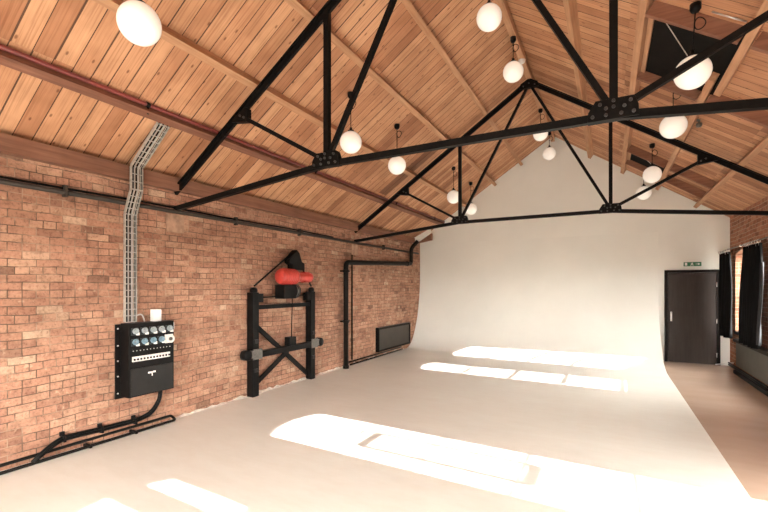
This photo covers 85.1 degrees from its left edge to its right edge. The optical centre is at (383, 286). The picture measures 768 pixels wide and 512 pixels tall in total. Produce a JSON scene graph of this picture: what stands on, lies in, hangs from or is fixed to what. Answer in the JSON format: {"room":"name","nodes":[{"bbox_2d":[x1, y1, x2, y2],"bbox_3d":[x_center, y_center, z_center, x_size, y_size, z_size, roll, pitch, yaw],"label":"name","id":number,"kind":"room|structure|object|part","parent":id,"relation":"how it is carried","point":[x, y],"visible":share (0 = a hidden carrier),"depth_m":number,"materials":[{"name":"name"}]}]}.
{"room":"studio","nodes":[
{"label":"studio","id":0,"kind":"room"},
{"bbox_2d":[0,154,419,470],"bbox_3d":[-2.364,0.155,6.668,0.300,3.190,14.720,0,0,28],"label":"wall","id":1,"kind":"structure","parent":0,"point":[61,258],"depth_m":5.27,"materials":[{"name":"brick"}]},
{"bbox_2d":[115,320,174,399],"bbox_3d":[-2.883,0.873,5.125,0.241,0.885,0.670,0,0,28],"label":"box","id":2,"kind":"object","parent":1,"relation":"attached to","point":[144,351],"visible":1,"depth_m":4.99,"materials":[{"name":"metal"}]},
{"bbox_3d":[-2.981,0.877,5.178,0.019,0.875,0.670,0,0,28],"label":"plate","id":3,"kind":"part","parent":2,"relation":"part of","materials":[{"name":"black metal"}]},
{"bbox_2d":[131,339,139,346],"bbox_3d":[-2.904,0.652,4.892,0.047,0.085,0.084,0,0,28],"label":"socket","id":4,"kind":"object","parent":2,"relation":"attached to","point":[134,342],"depth_m":4.89,"materials":[{"name":"blue plastic"}]},
{"bbox_2d":[131,328,139,335],"bbox_3d":[-2.904,0.525,4.892,0.047,0.085,0.084,0,0,28],"label":"socket","id":5,"kind":"object","parent":2,"relation":"attached to","point":[134,331],"depth_m":4.89,"materials":[{"name":"grey plastic"}]},
{"bbox_2d":[140,338,148,344],"bbox_3d":[-2.853,0.652,4.987,0.047,0.085,0.084,0,0,28],"label":"socket","id":6,"kind":"object","parent":2,"relation":"attached to","point":[143,341],"depth_m":4.98,"materials":[{"name":"blue plastic"}]},
{"bbox_2d":[140,327,148,334],"bbox_3d":[-2.853,0.525,4.987,0.047,0.085,0.084,0,0,28],"label":"socket","id":7,"kind":"object","parent":2,"relation":"attached to","point":[143,330],"depth_m":4.98,"materials":[{"name":"grey plastic"}]},
{"bbox_3d":[-2.817,1.120,5.096,0.008,0.320,0.530,0,0,28],"label":"panel","id":8,"kind":"part","parent":2,"relation":"part of","materials":[{"name":"black metal"}]},
{"bbox_2d":[149,337,156,343],"bbox_3d":[-2.801,0.652,5.083,0.047,0.085,0.084,0,0,28],"label":"socket","id":9,"kind":"object","parent":2,"relation":"attached to","point":[152,340],"depth_m":5.07,"materials":[{"name":"blue plastic"}]},
{"bbox_2d":[149,326,156,333],"bbox_3d":[-2.801,0.525,5.083,0.047,0.085,0.084,0,0,28],"label":"socket","id":10,"kind":"object","parent":2,"relation":"attached to","point":[152,329],"depth_m":5.08,"materials":[{"name":"grey plastic"}]},
{"bbox_2d":[150,309,160,320],"bbox_3d":[-2.860,0.354,5.249,0.086,0.149,0.100,0,0,28],"label":"junction box","id":11,"kind":"object","parent":2,"relation":"on","point":[155,314],"visible":0.99,"depth_m":5.21,"materials":[{"name":"white plastic"}]},
{"bbox_3d":[-2.825,0.354,5.230,0.006,0.139,0.090,0,0,28],"label":"box lid","id":12,"kind":"part","parent":11,"relation":"part of","materials":[{"name":"white plastic"}]},
{"bbox_2d":[157,336,165,342],"bbox_3d":[-2.750,0.652,5.178,0.047,0.085,0.084,0,0,28],"label":"socket","id":13,"kind":"object","parent":2,"relation":"attached to","point":[160,339],"depth_m":5.17,"materials":[{"name":"blue plastic"}]},
{"bbox_2d":[157,326,165,332],"bbox_3d":[-2.750,0.525,5.178,0.047,0.085,0.084,0,0,28],"label":"socket","id":14,"kind":"object","parent":2,"relation":"attached to","point":[160,329],"depth_m":5.17,"materials":[{"name":"grey plastic"}]},
{"bbox_2d":[165,334,174,342],"bbox_3d":[-2.698,0.650,5.270,0.052,0.107,0.105,0,0,28],"label":"socket","id":15,"kind":"object","parent":2,"relation":"attached to","point":[169,338],"depth_m":5.25,"materials":[{"name":"white plastic"}]},
{"bbox_2d":[166,325,173,331],"bbox_3d":[-2.699,0.525,5.273,0.047,0.085,0.084,0,0,28],"label":"socket","id":16,"kind":"object","parent":2,"relation":"attached to","point":[169,328],"depth_m":5.27,"materials":[{"name":"grey plastic"}]},
{"bbox_2d":[123,122,169,322],"bbox_3d":[-2.769,-0.711,4.872,0.668,2.272,0.138,0,0,28],"label":"cable tray","id":17,"kind":"object","parent":1,"relation":"attached to","point":[129,220],"visible":0.99,"depth_m":4.97,"materials":[{"name":"metal"}]},
{"bbox_2d":[166,213,183,233],"bbox_3d":[-2.799,-0.843,5.580,0.062,0.245,0.260,0,0,28],"label":"brick","id":18,"kind":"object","parent":1,"relation":"attached to","point":[174,223],"depth_m":5.55,"materials":[{"name":"brick"}]},
{"bbox_2d":[0,175,418,253],"bbox_3d":[-2.327,-1.010,6.353,0.062,0.120,14.200,0,0,28],"label":"conduit","id":19,"kind":"object","parent":1,"relation":"attached to","point":[63,190],"visible":0.94,"depth_m":5.29,"materials":[{"name":"black metal"}]},
{"bbox_2d":[175,348,403,418],"bbox_3d":[-1.111,1.724,8.657,0.030,0.051,7.110,0,0,28],"label":"baseboard","id":20,"kind":"structure","parent":1,"relation":"attached to","point":[336,368],"depth_m":6.92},
{"bbox_2d":[351,255,352,359],"bbox_3d":[-0.716,0.455,9.382,0.030,2.350,0.030,0,0,6],"label":"thin riser","id":21,"kind":"object","parent":1,"relation":"attached to","point":[351,255],"visible":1,"depth_m":9.37,"materials":[{"name":"black metal"}]},
{"bbox_2d":[352,244,357,255],"bbox_3d":[-0.685,-0.843,9.523,0.062,0.245,0.260,0,0,28],"label":"trim","id":22,"kind":"structure","parent":1,"relation":"attached to","point":[354,247],"depth_m":9.49,"materials":[{"name":"stone"}]},
{"bbox_2d":[340,240,418,368],"bbox_3d":[0.008,0.201,10.503,0.259,3.097,3.591,0,0,31],"label":"vertical pipe","id":23,"kind":"object","parent":1,"relation":"attached to","point":[347,263],"visible":1,"depth_m":8.96,"materials":[{"name":"black metal"}]},
{"bbox_2d":[376,322,409,351],"bbox_3d":[0.274,1.315,11.160,0.095,0.600,1.870,0,0,28],"label":"panel radiator","id":24,"kind":"object","parent":1,"relation":"attached to","point":[391,336],"visible":1,"depth_m":11.02,"materials":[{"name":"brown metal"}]},
{"bbox_2d":[173,0,767,210],"bbox_3d":[0.504,-2.414,3.801,7.506,2.817,0.098,0,0,28],"label":"roof truss","id":25,"kind":"object","parent":1,"relation":"attached to","point":[613,108],"visible":1,"depth_m":3.74,"materials":[{"name":"black metal"}]},
{"bbox_2d":[0,49,443,223],"bbox_3d":[-1.645,-1.877,6.112,0.141,0.153,14.418,0,0,28],"label":"purlin","id":26,"kind":"structure","parent":25,"relation":"on","point":[12,61],"depth_m":4.48,"materials":[{"name":"brown wood"}]},
{"bbox_2d":[0,44,444,222],"bbox_3d":[-1.609,-1.890,6.088,0.052,0.126,14.410,0,0,28],"label":"pipe","id":27,"kind":"object","parent":26,"relation":"attached to","point":[148,105],"visible":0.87,"depth_m":4.46,"materials":[{"name":"red metal"}]},
{"bbox_3d":[-1.711,-2.026,4.997,0.269,0.169,0.080,0,0,28],"label":"gusset plate","id":28,"kind":"part","parent":25,"relation":"part of","materials":[{"name":"black paint"}]},
{"bbox_2d":[93,0,466,206],"bbox_3d":[-1.014,-2.354,5.773,0.133,0.147,14.418,0,0,28],"label":"purlin","id":29,"kind":"structure","parent":25,"relation":"on","point":[169,35],"depth_m":4.61,"materials":[{"name":"brown wood"}]},
{"bbox_3d":[-0.598,-2.095,4.400,0.058,1.616,0.060,0,0,28],"label":"post","id":30,"kind":"part","parent":25,"relation":"part of","materials":[{"name":"black metal"}]},
{"bbox_3d":[-0.602,-1.331,4.402,0.340,0.152,0.080,0,0,28],"label":"gusset plate","id":31,"kind":"part","parent":25,"relation":"part of","materials":[{"name":"black paint"}]},
{"bbox_2d":[495,0,554,141],"bbox_3d":[1.045,-3.885,4.670,0.090,0.120,14.418,0,0,28],"label":"ridge beam","id":32,"kind":"structure","parent":25,"relation":"on","point":[507,18],"depth_m":6.71,"materials":[{"name":"brown wood"}]},
{"bbox_2d":[476,0,501,31],"bbox_3d":[1.286,-3.484,5.120,0.304,0.682,0.304,0,0,28],"label":"globe pendant","id":33,"kind":"object","parent":32,"relation":"hanging from","point":[489,16],"visible":1,"depth_m":5.02,"materials":[{"name":"white glass"}]},
{"bbox_2d":[503,36,523,82],"bbox_3d":[1.981,-3.484,6.415,0.304,0.682,0.304,0,0,28],"label":"globe pendant","id":34,"kind":"object","parent":32,"relation":"hanging from","point":[513,71],"visible":1,"depth_m":6.33,"materials":[{"name":"white glass"}]},
{"bbox_3d":[1.981,-3.295,6.415,0.304,0.304,0.304,0,0,28],"label":"globe","id":35,"kind":"part","parent":34,"relation":"part of","materials":[{"name":"white glass"}]},
{"bbox_2d":[518,58,525,63],"bbox_3d":[2.326,-3.794,7.059,0.118,0.060,0.118,0,0,28],"label":"smoke detector","id":36,"kind":"object","parent":32,"relation":"attached to","point":[522,60],"visible":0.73,"depth_m":7.02,"materials":[{"name":"white plastic"}]},
{"bbox_2d":[533,108,547,140],"bbox_3d":[3.370,-3.484,9.007,0.304,0.682,0.304,0,0,28],"label":"globe pendant","id":37,"kind":"object","parent":32,"relation":"hanging from","point":[541,136],"visible":0.59,"depth_m":8.95,"materials":[{"name":"white glass"}]},
{"bbox_3d":[3.370,-3.295,9.007,0.304,0.304,0.304,0,0,28],"label":"globe","id":38,"kind":"part","parent":37,"relation":"part of","materials":[{"name":"white glass"}]},
{"bbox_2d":[543,132,555,159],"bbox_3d":[4.088,-3.484,10.346,0.304,0.682,0.304,0,0,28],"label":"globe pendant","id":39,"kind":"object","parent":32,"relation":"hanging from","point":[549,153],"visible":0.98,"depth_m":10.26,"materials":[{"name":"white glass"}]},
{"bbox_3d":[4.088,-3.295,10.346,0.304,0.304,0.304,0,0,28],"label":"globe","id":40,"kind":"part","parent":39,"relation":"part of","materials":[{"name":"white glass"}]},
{"bbox_3d":[1.729,-2.095,3.153,0.058,1.616,0.060,0,0,28],"label":"post","id":41,"kind":"part","parent":25,"relation":"part of","materials":[{"name":"black metal"}]},
{"bbox_3d":[1.725,-1.331,3.155,0.340,0.152,0.080,0,0,28],"label":"gusset plate","id":42,"kind":"part","parent":25,"relation":"part of","materials":[{"name":"black paint"}]},
{"bbox_2d":[620,0,652,173],"bbox_3d":[2.468,-2.834,3.906,0.137,0.150,14.418,0,0,28],"label":"ceiling rafter","id":43,"kind":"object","parent":25,"relation":"on","point":[643,5],"depth_m":5.10,"materials":[{"name":"brown wood"}]},
{"bbox_2d":[713,0,767,96],"bbox_3d":[1.852,-2.288,1.021,0.133,0.147,8.750,0,0,28],"label":"purlin","id":44,"kind":"structure","parent":25,"relation":"on","point":[750,37],"depth_m":4.04,"materials":[{"name":"brown wood"}]},
{"bbox_2d":[354,78,767,241],"bbox_3d":[2.618,-2.414,7.745,7.506,2.817,0.098,0,0,28],"label":"roof truss","id":45,"kind":"object","parent":1,"relation":"attached to","point":[703,157],"visible":1,"depth_m":7.38,"materials":[{"name":"black metal"}]},
{"bbox_3d":[0.402,-2.026,8.940,0.269,0.169,0.080,0,0,28],"label":"gusset plate","id":46,"kind":"part","parent":45,"relation":"part of","materials":[{"name":"black paint"}]},
{"bbox_3d":[1.516,-2.095,8.343,0.058,1.616,0.060,0,0,28],"label":"post","id":47,"kind":"part","parent":45,"relation":"part of","materials":[{"name":"black metal"}]},
{"bbox_3d":[1.512,-1.331,8.345,0.340,0.152,0.080,0,0,28],"label":"gusset plate","id":48,"kind":"part","parent":45,"relation":"part of","materials":[{"name":"black paint"}]},
{"bbox_3d":[2.680,-3.742,7.719,0.339,0.160,0.080,0,0,28],"label":"gusset plate","id":49,"kind":"part","parent":45,"relation":"part of","materials":[{"name":"black paint"}]},
{"bbox_3d":[3.839,-1.331,7.098,0.340,0.152,0.080,0,0,28],"label":"gusset plate","id":50,"kind":"part","parent":45,"relation":"part of","materials":[{"name":"black paint"}]},
{"bbox_3d":[3.843,-2.095,7.096,0.058,1.616,0.060,0,0,28],"label":"post","id":51,"kind":"part","parent":45,"relation":"part of","materials":[{"name":"black metal"}]},
{"bbox_2d":[655,72,719,189],"bbox_3d":[5.095,-2.357,7.292,0.133,0.147,5.968,0,0,28],"label":"ceiling rafter","id":52,"kind":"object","parent":45,"relation":"on","point":[711,81],"depth_m":5.87,"materials":[{"name":"brown wood"}]},
{"bbox_3d":[5.011,-1.985,6.470,0.269,0.169,0.080,0,0,28],"label":"gusset plate","id":53,"kind":"part","parent":45,"relation":"part of","materials":[{"name":"black paint"}]},
{"bbox_2d":[0,0,767,237],"bbox_3d":[1.058,-2.665,4.834,8.165,2.882,14.720,0,0,28],"label":"ceiling","id":54,"kind":"structure","parent":0,"point":[84,38],"depth_m":5.49,"materials":[{"name":"wood"}]},
{"bbox_2d":[0,132,129,181],"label":"wall plate","id":55,"kind":"object","parent":54,"relation":"attached to","point":[15,146],"depth_m":4.32,"materials":[{"name":"brown wood"}]},
{"bbox_2d":[116,0,161,46],"bbox_3d":[-1.873,-2.284,3.205,0.304,0.842,0.304,0,0,28],"label":"globe pendant","id":56,"kind":"object","parent":54,"relation":"hanging from","point":[136,20],"visible":1,"depth_m":3.11,"materials":[{"name":"white glass"}]},
{"bbox_2d":[135,168,226,197],"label":"wall plate","id":57,"kind":"object","parent":54,"relation":"attached to","point":[150,178],"depth_m":5.44,"materials":[{"name":"brown wood"}]},
{"bbox_2d":[216,193,432,243],"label":"wall plate","id":58,"kind":"object","parent":54,"relation":"attached to","point":[243,200],"depth_m":7.91,"materials":[{"name":"brown wood"}]},
{"bbox_2d":[340,91,361,153],"bbox_3d":[-0.463,-2.284,5.836,0.304,0.842,0.304,0,0,28],"label":"globe pendant","id":59,"kind":"object","parent":54,"relation":"hanging from","point":[350,141],"visible":0.88,"depth_m":5.74,"materials":[{"name":"white glass"}]},
{"bbox_3d":[-0.463,-2.015,5.836,0.304,0.304,0.304,0,0,28],"label":"globe","id":60,"kind":"part","parent":59,"relation":"part of","materials":[{"name":"white glass"}]},
{"bbox_2d":[284,0,496,185],"bbox_3d":[-0.302,-2.892,5.391,0.133,0.147,14.418,0,0,28],"label":"purlin","id":61,"kind":"structure","parent":54,"relation":"attached to","point":[297,5],"depth_m":5.73,"materials":[{"name":"brown wood"}]},
{"bbox_2d":[388,124,405,174],"bbox_3d":[0.219,-2.319,7.065,0.304,0.842,0.304,0,0,28],"label":"globe pendant","id":62,"kind":"object","parent":54,"relation":"hanging from","point":[396,165],"visible":0.87,"depth_m":6.97,"materials":[{"name":"white glass"}]},
{"bbox_3d":[0.219,-2.050,7.065,0.304,0.304,0.304,0,0,28],"label":"globe","id":63,"kind":"part","parent":62,"relation":"part of","materials":[{"name":"white glass"}]},
{"bbox_2d":[447,166,457,203],"bbox_3d":[1.598,-2.334,9.616,0.304,0.842,0.304,0,0,28],"label":"globe pendant","id":64,"kind":"object","parent":54,"relation":"hanging from","point":[452,196],"visible":0.94,"depth_m":9.53,"materials":[{"name":"white glass"}]},
{"bbox_3d":[1.598,-2.065,9.616,0.304,0.304,0.304,0,0,28],"label":"globe","id":65,"kind":"part","parent":64,"relation":"part of","materials":[{"name":"white glass"}]},
{"bbox_2d":[400,0,522,165],"bbox_3d":[0.322,-3.363,5.057,0.133,0.147,14.418,0,0,28],"label":"purlin","id":66,"kind":"structure","parent":54,"relation":"attached to","point":[406,3],"depth_m":6.17,"materials":[{"name":"brown wood"}]},
{"bbox_2d":[465,182,476,214],"bbox_3d":[2.245,-2.284,10.823,0.304,0.842,0.304,0,0,28],"label":"globe pendant","id":67,"kind":"object","parent":54,"relation":"hanging from","point":[472,208],"visible":0.78,"depth_m":10.72,"materials":[{"name":"white glass"}]},
{"bbox_3d":[2.245,-2.015,10.823,0.304,0.304,0.304,0,0,28],"label":"globe","id":68,"kind":"part","parent":67,"relation":"part of","materials":[{"name":"white glass"}]},
{"bbox_2d":[563,0,593,158],"bbox_3d":[1.832,-3.314,4.247,0.133,0.147,14.418,0,0,28],"label":"ceiling rafter","id":69,"kind":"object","parent":54,"relation":"attached to","point":[570,6],"depth_m":5.87,"materials":[{"name":"brown wood"}]},
{"bbox_2d":[636,180,651,199],"bbox_3d":[5.824,-2.311,9.382,0.304,0.716,0.304,0,0,28],"label":"globe pendant","id":70,"kind":"object","parent":54,"relation":"hanging from","point":[646,195],"visible":0.72,"depth_m":9.30,"materials":[{"name":"white glass"}]},
{"bbox_2d":[627,153,666,172],"bbox_3d":[5.464,-2.630,8.701,0.666,0.455,0.860,0,0,28],"label":"roof light","id":71,"kind":"object","parent":54,"relation":"attached to","point":[639,160],"visible":0.38,"depth_m":8.88,"materials":[{"name":"black glass"}]},
{"bbox_2d":[642,143,661,182],"bbox_3d":[4.925,-2.266,7.685,0.304,0.716,0.304,0,0,28],"label":"globe pendant","id":72,"kind":"object","parent":54,"relation":"hanging from","point":[652,174],"visible":1,"depth_m":7.61,"materials":[{"name":"white glass"}]},
{"bbox_3d":[4.925,-2.060,7.685,0.304,0.304,0.304,0,0,28],"label":"globe","id":73,"kind":"part","parent":72,"relation":"part of","materials":[{"name":"white glass"}]},
{"bbox_2d":[625,160,705,197],"bbox_3d":[5.992,-2.344,8.951,1.445,1.027,0.050,0,0,28],"label":"roof beam","id":74,"kind":"structure","parent":54,"relation":"attached to","point":[675,182],"depth_m":8.80,"materials":[{"name":"brown wood"}]},
{"bbox_2d":[627,145,715,188],"bbox_3d":[5.548,-2.344,8.123,1.445,1.027,0.050,0,0,28],"label":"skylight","id":75,"kind":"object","parent":54,"relation":"attached to","point":[634,150],"depth_m":8.07,"materials":[{"name":"brown wood"}]},
{"bbox_2d":[659,93,687,138],"bbox_3d":[3.691,-2.256,5.340,0.304,0.716,0.304,0,0,28],"label":"globe pendant","id":76,"kind":"object","parent":54,"relation":"hanging from","point":[669,127],"visible":0.77,"depth_m":5.25,"materials":[{"name":"white glass"}]},
{"bbox_3d":[3.691,-2.050,5.340,0.304,0.304,0.304,0,0,28],"label":"globe","id":77,"kind":"part","parent":76,"relation":"part of","materials":[{"name":"white glass"}]},
{"bbox_2d":[673,1,712,89],"bbox_3d":[2.950,-2.256,4.001,0.304,0.716,0.304,0,0,-17],"label":"globe pendant","id":78,"kind":"object","parent":54,"relation":"hanging from","point":[695,77],"visible":0.81,"depth_m":3.90,"materials":[{"name":"white glass"}]},
{"bbox_3d":[2.950,-2.050,4.001,0.304,0.304,0.304,0,0,28],"label":"globe","id":79,"kind":"part","parent":78,"relation":"part of","materials":[{"name":"white glass"}]},
{"bbox_3d":[2.915,-2.403,3.935,0.011,0.327,0.160,0,0,28],"label":"cord","id":80,"kind":"part","parent":78,"relation":"part of","materials":[{"name":"black rubber"}]},
{"bbox_2d":[641,18,745,94],"bbox_3d":[3.363,-2.595,4.670,0.771,0.525,1.390,0,0,28],"label":"roof light","id":81,"kind":"object","parent":54,"relation":"attached to","point":[666,46],"visible":0.44,"depth_m":4.58,"materials":[{"name":"black glass"}]},
{"bbox_2d":[696,119,701,127],"bbox_3d":[4.479,-2.326,5.949,0.080,0.118,0.080,0,0,28],"label":"ceiling sensor","id":82,"kind":"object","parent":54,"relation":"attached to","point":[699,124],"visible":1,"depth_m":5.93,"materials":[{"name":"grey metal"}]},
{"bbox_2d":[637,71,767,127],"bbox_3d":[3.960,-2.344,5.161,1.445,1.027,0.050,0,0,28],"label":"roof beam","id":83,"kind":"structure","parent":54,"relation":"attached to","point":[760,117],"depth_m":5.16,"materials":[{"name":"brown wood"}]},
{"bbox_2d":[645,0,767,53],"bbox_3d":[3.275,-2.344,3.883,1.445,1.027,0.050,0,0,28],"label":"rafter","id":84,"kind":"structure","parent":54,"relation":"attached to","point":[717,28],"depth_m":4.00,"materials":[{"name":"brown wood"}]},
{"bbox_2d":[712,11,746,22],"bbox_3d":[3.154,-2.468,3.823,0.260,0.181,0.018,0,0,28],"label":"conduit","id":85,"kind":"object","parent":54,"relation":"attached to","point":[713,12],"visible":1,"depth_m":3.82,"materials":[{"name":"metal"}]},
{"bbox_2d":[693,134,767,207],"bbox_3d":[3.748,-1.867,3.220,0.133,0.147,14.418,0,0,28],"label":"ceiling rafter","id":86,"kind":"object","parent":54,"relation":"attached to","point":[763,143],"depth_m":6.55,"materials":[{"name":"brown wood"}]},
{"bbox_2d":[0,350,767,511],"bbox_3d":[1.058,1.850,4.834,8.065,0.200,14.720,0,0,28],"label":"floor","id":87,"kind":"structure","parent":0,"point":[402,430],"depth_m":4.47,"materials":[{"name":"white paint"}]},
{"bbox_2d":[0,415,175,474],"bbox_3d":[-4.197,1.711,2.781,0.138,0.078,6.136,0,0,28],"label":"pipe","id":88,"kind":"object","parent":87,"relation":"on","point":[85,445],"visible":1,"depth_m":4.55,"materials":[{"name":"black metal"}]},
{"bbox_2d":[31,391,162,462],"bbox_3d":[-3.156,1.517,4.723,0.139,0.444,1.379,0,0,28],"label":"cable bundle","id":89,"kind":"object","parent":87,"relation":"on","point":[134,420],"visible":1,"depth_m":4.67,"materials":[{"name":"black rubber"}]},
{"bbox_2d":[240,287,323,397],"bbox_3d":[-1.727,0.878,7.322,0.180,1.745,2.015,0,0,28],"label":"frame","id":90,"kind":"object","parent":87,"relation":"on","point":[252,355],"visible":0.99,"depth_m":6.94,"materials":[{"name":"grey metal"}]},
{"bbox_3d":[-2.094,0.920,6.691,0.130,1.660,0.135,0,0,28],"label":"post","id":91,"kind":"part","parent":90,"relation":"part of","materials":[{"name":"black metal"}]},
{"bbox_3d":[-2.065,1.067,6.624,0.105,0.165,0.285,0,0,28],"label":"clamp plate","id":92,"kind":"part","parent":90,"relation":"part of","materials":[{"name":"grey metal"}]},
{"bbox_2d":[254,250,313,345],"bbox_3d":[-1.628,0.188,7.279,0.300,1.691,1.471,0,0,28],"label":"electric hoist","id":93,"kind":"object","parent":90,"relation":"on","point":[288,279],"visible":1,"depth_m":7.23,"materials":[{"name":"red paint"}]},
{"bbox_3d":[-1.855,-0.312,7.076,0.032,0.621,0.898,0,0,30],"label":"tie rod","id":94,"kind":"part","parent":93,"relation":"part of","materials":[{"name":"black metal"}]},
{"bbox_3d":[-1.402,0.920,7.982,0.130,1.660,0.125,0,0,28],"label":"post","id":95,"kind":"part","parent":90,"relation":"part of","materials":[{"name":"black metal"}]},
{"bbox_3d":[-1.330,1.067,7.995,0.105,0.165,0.275,0,0,28],"label":"clamp plate","id":96,"kind":"part","parent":90,"relation":"part of","materials":[{"name":"grey metal"}]},
{"bbox_2d":[349,346,402,365],"bbox_3d":[-0.135,1.694,10.426,0.067,0.093,2.650,0,0,28],"label":"pipe","id":97,"kind":"object","parent":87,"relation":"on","point":[400,346],"visible":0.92,"depth_m":10.23,"materials":[{"name":"black metal"}]},
{"bbox_2d":[403,232,668,376],"bbox_3d":[3.320,0.224,10.457,6.119,3.049,2.069,0,0,28],"label":"cyclorama","id":98,"kind":"object","parent":87,"relation":"on","point":[588,302],"visible":1,"depth_m":10.84,"materials":[{"name":"white paint"}]},
{"bbox_2d":[728,338,767,396],"bbox_3d":[6.481,1.397,7.219,0.151,0.705,3.750,0,0,28],"label":"radiator","id":99,"kind":"object","parent":87,"relation":"on","point":[754,362],"visible":0.85,"depth_m":7.41,"materials":[{"name":"black metal"}]},
{"bbox_2d":[733,338,767,355],"bbox_3d":[6.370,1.075,7.012,0.151,0.060,3.280,0,0,28],"label":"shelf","id":100,"kind":"object","parent":99,"relation":"attached to","point":[763,351],"depth_m":7.21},
{"bbox_3d":[6.388,1.345,7.003,0.111,0.480,3.180,0,0,28],"label":"panel","id":101,"kind":"part","parent":99,"relation":"part of","materials":[{"name":"grey metal"}]},
{"bbox_2d":[420,137,729,365],"bbox_3d":[4.464,-1.113,11.188,8.065,5.727,0.300,0,0,28],"label":"wall","id":102,"kind":"structure","parent":0,"point":[559,184],"depth_m":10.66,"materials":[{"name":"white paint"}]},
{"bbox_2d":[664,269,719,364],"bbox_3d":[7.047,0.680,9.579,1.040,2.140,0.095,0,0,28],"label":"door","id":103,"kind":"structure","parent":102,"relation":"in","point":[691,315],"depth_m":9.58,"materials":[{"name":"brown wood"}]},
{"bbox_2d":[684,262,700,265],"bbox_3d":[7.072,-0.521,9.594,0.330,0.093,0.046,0,0,28],"label":"exit sign","id":104,"kind":"object","parent":102,"relation":"attached to","point":[685,263],"visible":1,"depth_m":9.57,"materials":[{"name":"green plastic"}]},
{"bbox_2d":[730,196,767,385],"bbox_3d":[4.409,0.102,2.867,0.300,3.295,14.420,0,0,28],"label":"wall","id":105,"kind":"structure","parent":0,"point":[743,228],"depth_m":8.24,"materials":[{"name":"red brick"}]},
{"bbox_2d":[718,237,767,253],"bbox_3d":[6.447,-0.760,7.255,0.252,0.080,4.480,0,0,28],"label":"rail","id":106,"kind":"object","parent":105,"relation":"attached to","point":[740,245],"visible":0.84,"depth_m":7.70,"materials":[{"name":"grey metal"}]},
{"bbox_2d":[718,249,732,338],"bbox_3d":[7.173,0.142,8.795,0.140,1.839,0.720,0,0,26],"label":"curtain","id":107,"kind":"object","parent":106,"relation":"hanging from","point":[725,267],"visible":0.99,"depth_m":8.60,"materials":[{"name":"black fabric"}]},
{"bbox_2d":[739,242,750,344],"bbox_3d":[6.505,0.132,7.519,0.144,1.819,0.640,0,0,28],"label":"curtain","id":108,"kind":"object","parent":106,"relation":"hanging from","point":[744,268],"visible":0.66,"depth_m":7.48,"materials":[{"name":"black fabric"}]},
{"bbox_2d":[746,239,763,348],"bbox_3d":[6.215,0.132,6.993,0.138,1.819,0.600,0,0,28],"label":"curtain","id":109,"kind":"object","parent":106,"relation":"hanging from","point":[755,274],"visible":0.98,"depth_m":6.92,"materials":[{"name":"black fabric"}]}
]}

